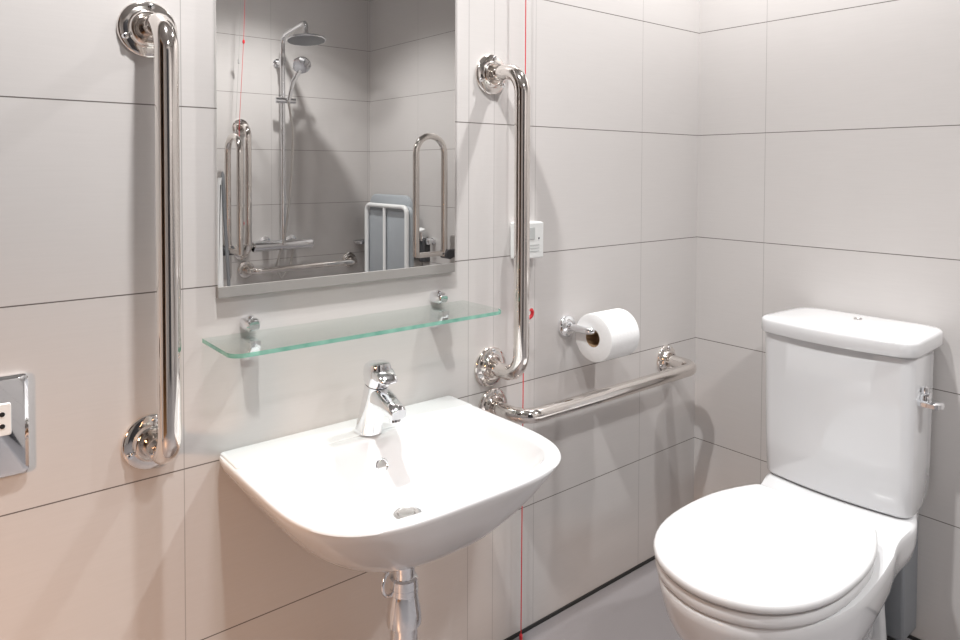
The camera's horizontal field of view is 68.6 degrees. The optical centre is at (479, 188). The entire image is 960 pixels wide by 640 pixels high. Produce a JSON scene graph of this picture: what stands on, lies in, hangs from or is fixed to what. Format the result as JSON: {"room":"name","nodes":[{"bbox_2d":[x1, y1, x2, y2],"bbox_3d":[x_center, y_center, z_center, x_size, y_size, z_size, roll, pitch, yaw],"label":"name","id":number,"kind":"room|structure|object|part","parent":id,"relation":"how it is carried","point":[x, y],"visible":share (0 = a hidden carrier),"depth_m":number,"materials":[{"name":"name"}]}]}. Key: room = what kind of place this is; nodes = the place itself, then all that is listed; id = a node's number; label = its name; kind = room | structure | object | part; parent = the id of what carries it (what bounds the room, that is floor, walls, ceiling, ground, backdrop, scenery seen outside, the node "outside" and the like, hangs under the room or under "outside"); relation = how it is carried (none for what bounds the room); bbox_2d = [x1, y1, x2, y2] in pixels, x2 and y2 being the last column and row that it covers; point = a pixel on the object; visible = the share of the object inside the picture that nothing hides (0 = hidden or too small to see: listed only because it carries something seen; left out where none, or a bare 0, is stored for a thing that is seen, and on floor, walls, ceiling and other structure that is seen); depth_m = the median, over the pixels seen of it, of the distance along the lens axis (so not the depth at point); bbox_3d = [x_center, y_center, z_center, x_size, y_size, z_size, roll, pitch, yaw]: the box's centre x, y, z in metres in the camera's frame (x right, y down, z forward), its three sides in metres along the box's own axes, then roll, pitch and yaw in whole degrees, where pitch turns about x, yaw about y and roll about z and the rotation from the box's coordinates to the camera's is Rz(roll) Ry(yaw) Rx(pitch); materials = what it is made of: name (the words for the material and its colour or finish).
{"room":"accessible bathroom","nodes":[
{"label":"accessible bathroom","id":0,"kind":"room"},
{"bbox_2d":[0,0,699,639],"bbox_3d":[-0.315,-0.114,1.357,3.305,2.350,0.100,-1,2,-39],"label":"wall","id":1,"kind":"structure","parent":0,"point":[94,545],"depth_m":1.30,"materials":[{"name":"tile"}]},
{"bbox_2d":[0,373,28,477],"bbox_3d":[-0.689,0.340,0.992,0.088,0.144,0.014,-1,2,-39],"label":"socket","id":2,"kind":"object","parent":1,"relation":"attached to","point":[14,428],"visible":1,"depth_m":1.01,"materials":[{"name":"silver metal"}]},
{"bbox_2d":[116,1,181,469],"bbox_3d":[-0.490,0.079,1.076,0.090,0.748,0.122,-1,2,-39],"label":"grab rail","id":3,"kind":"object","parent":1,"relation":"attached to","point":[146,29],"visible":1,"depth_m":1.03,"materials":[{"name":"metal"}]},
{"bbox_3d":[-0.489,0.080,1.075,0.034,0.692,0.118,-1,2,-39],"label":"rail","id":4,"kind":"part","parent":3,"relation":"part of","materials":[{"name":"metal"}]},
{"bbox_2d":[214,0,454,297],"bbox_3d":[-0.249,-0.178,1.335,0.500,0.720,0.012,-1,2,-39],"label":"wall mirror","id":5,"kind":"object","parent":1,"relation":"attached to","point":[335,119],"visible":1,"depth_m":1.31,"materials":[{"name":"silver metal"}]},
{"bbox_3d":[-0.251,0.172,1.345,0.500,0.019,0.012,-1,2,-39],"label":"trim","id":6,"kind":"part","parent":5,"relation":"part of","materials":[{"name":"mirror"}]},
{"bbox_2d":[202,290,500,360],"bbox_3d":[-0.208,0.259,1.300,0.554,0.082,0.142,-1,2,-39],"label":"glass shelf","id":7,"kind":"object","parent":1,"relation":"attached to","point":[250,346],"visible":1,"depth_m":1.21,"materials":[{"name":"clear glass"}]},
{"bbox_2d":[219,395,560,572],"bbox_3d":[-0.127,0.528,1.199,0.500,0.152,0.410,-1,2,-39],"label":"basin","id":8,"kind":"object","parent":1,"relation":"attached to","point":[435,482],"visible":1,"depth_m":1.20,"materials":[{"name":"white ceramic"}]},
{"bbox_2d":[354,359,405,435],"bbox_3d":[-0.182,0.380,1.269,0.051,0.138,0.132,-1,2,-39],"label":"mixer tap","id":9,"kind":"object","parent":8,"relation":"on","point":[378,400],"visible":1,"depth_m":1.25,"materials":[{"name":"silver metal"}]},
{"bbox_3d":[-0.185,0.335,1.272,0.045,0.047,0.053,-1,2,-39],"label":"lever","id":10,"kind":"part","parent":9,"relation":"part of","materials":[{"name":"silver metal"}]},
{"bbox_3d":[-0.169,0.379,1.253,0.036,0.046,0.090,-1,2,-39],"label":"spout","id":11,"kind":"part","parent":9,"relation":"part of","materials":[{"name":"silver metal"}]},
{"bbox_2d":[381,568,421,639],"bbox_3d":[-0.134,0.833,1.213,0.067,0.466,0.061,0,2,1],"label":"trap","id":12,"kind":"object","parent":8,"relation":"attached to","point":[403,616],"visible":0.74,"depth_m":1.19,"materials":[{"name":"silver metal"}]},
{"bbox_2d":[474,54,530,386],"bbox_3d":[0.061,0.076,1.527,0.090,0.744,0.122,-1,2,-39],"label":"grab rail","id":13,"kind":"object","parent":1,"relation":"attached to","point":[491,74],"visible":1,"depth_m":1.49,"materials":[{"name":"metal"}]},
{"bbox_2d":[510,221,542,258],"bbox_3d":[0.109,0.120,1.623,0.077,0.085,0.036,-1,2,-39],"label":"switch","id":14,"kind":"object","parent":1,"relation":"attached to","point":[536,227],"visible":0.6,"depth_m":1.62,"materials":[{"name":"white plastic"}]},
{"bbox_3d":[0.118,0.120,1.613,0.073,0.081,0.004,-1,2,-39],"label":"plate","id":15,"kind":"part","parent":14,"relation":"part of","materials":[{"name":"white plastic"}]},
{"bbox_2d":[558,315,597,336],"bbox_3d":[0.278,0.340,1.733,0.152,0.054,0.090,-1,2,-39],"label":"toilet roll holder","id":16,"kind":"object","parent":1,"relation":"attached to","point":[567,326],"visible":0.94,"depth_m":1.72,"materials":[{"name":"silver metal"}]},
{"bbox_3d":[0.216,0.340,1.731,0.054,0.054,0.015,-1,2,-39],"label":"wall plate","id":17,"kind":"part","parent":16,"relation":"part of","materials":[{"name":"silver metal"}]},
{"bbox_3d":[0.287,0.340,1.736,0.134,0.017,0.084,-1,2,-39],"label":"arm","id":18,"kind":"part","parent":16,"relation":"part of","materials":[{"name":"silver metal"}]},
{"bbox_2d":[575,308,639,361],"bbox_3d":[0.310,0.357,1.712,0.106,0.116,0.116,-1,2,-39],"label":"toilet roll","id":19,"kind":"object","parent":16,"relation":"on","point":[618,335],"visible":0.99,"depth_m":1.68,"materials":[{"name":"paper"}]},
{"bbox_2d":[504,555,654,639],"bbox_3d":[-0.424,1.061,1.237,2.750,0.008,0.004,-1,2,-39],"label":"baseboard","id":20,"kind":"structure","parent":1,"relation":"attached to","point":[652,558],"depth_m":1.79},
{"bbox_2d":[478,345,696,423],"bbox_3d":[0.316,0.491,1.748,0.730,0.087,0.122,-1,2,-39],"label":"grab rail","id":21,"kind":"object","parent":1,"relation":"attached to","point":[671,367],"visible":0.91,"depth_m":1.63,"materials":[{"name":"metal"}]},
{"bbox_2d":[513,559,910,639],"bbox_3d":[0.007,1.126,-0.035,4.605,0.050,2.720,-1,2,-39],"label":"floor","id":22,"kind":"structure","parent":0,"point":[632,607],"depth_m":1.73,"materials":[{"name":"grey plastic"}]},
{"bbox_2d":[653,307,944,639],"bbox_3d":[0.648,0.687,1.446,0.802,0.751,0.383,-1,2,-39],"label":"toilet","id":23,"kind":"object","parent":22,"relation":"on","point":[816,550],"visible":1,"depth_m":1.47,"materials":[{"name":"white ceramic"}]},
{"bbox_3d":[0.524,0.690,1.319,0.441,0.024,0.332,-1,2,-39],"label":"seat","id":24,"kind":"part","parent":23,"relation":"part of","materials":[{"name":"white plastic"}]},
{"bbox_3d":[0.524,0.666,1.319,0.449,0.020,0.340,-1,2,-39],"label":"lid","id":25,"kind":"part","parent":23,"relation":"part of","materials":[{"name":"white plastic"}]},
{"bbox_3d":[0.855,0.328,1.630,0.238,0.037,0.344,-1,2,-39],"label":"cistern lid","id":26,"kind":"part","parent":23,"relation":"part of","materials":[{"name":"white ceramic"}]},
{"bbox_3d":[0.939,0.432,1.483,0.022,0.031,0.022,-1,2,-39],"label":"lever stem","id":27,"kind":"part","parent":23,"relation":"part of","materials":[{"name":"silver metal"}]},
{"bbox_3d":[0.938,0.438,1.484,0.026,0.026,0.022,-1,2,-39],"label":"flush lever","id":28,"kind":"part","parent":23,"relation":"part of","materials":[{"name":"silver metal"}]},
{"bbox_2d":[694,0,959,639],"bbox_3d":[1.174,-0.121,1.786,0.455,2.350,1.120,-1,2,-39],"label":"wall","id":29,"kind":"structure","parent":0,"point":[828,177],"depth_m":1.78,"materials":[{"name":"tile"}]},
{"bbox_2d":[885,520,917,639],"bbox_3d":[0.930,0.877,1.681,0.084,0.300,0.182,-1,2,-39],"label":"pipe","id":30,"kind":"structure","parent":29,"relation":"attached to","point":[901,602],"depth_m":1.60,"materials":[{"name":"grey plastic"}]},
{"bbox_2d":[907,635,920,639],"bbox_3d":[0.994,1.053,1.672,0.004,0.008,1.116,-1,2,-39],"label":"baseboard","id":31,"kind":"structure","parent":29,"relation":"attached to","point":[911,637],"depth_m":1.65,"materials":[{"name":"black"}]},
{"bbox_3d":[0.518,-1.298,0.309,3.305,0.080,2.720,-1,2,-39],"label":"ceiling","id":32,"kind":"structure","parent":0,"visible":0},
{"bbox_2d":[519,0,533,639],"bbox_3d":[0.110,-0.125,1.601,0.039,2.338,0.008,-1,2,-39],"label":"pull cord","id":33,"kind":"object","parent":32,"relation":"hanging from","point":[531,315],"visible":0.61,"depth_m":1.62,"materials":[{"name":"red plastic"}]},
{"bbox_3d":[0.101,-0.132,1.593,0.008,2.325,0.002,-1,2,-39],"label":"cord","id":34,"kind":"part","parent":33,"relation":"part of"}
]}

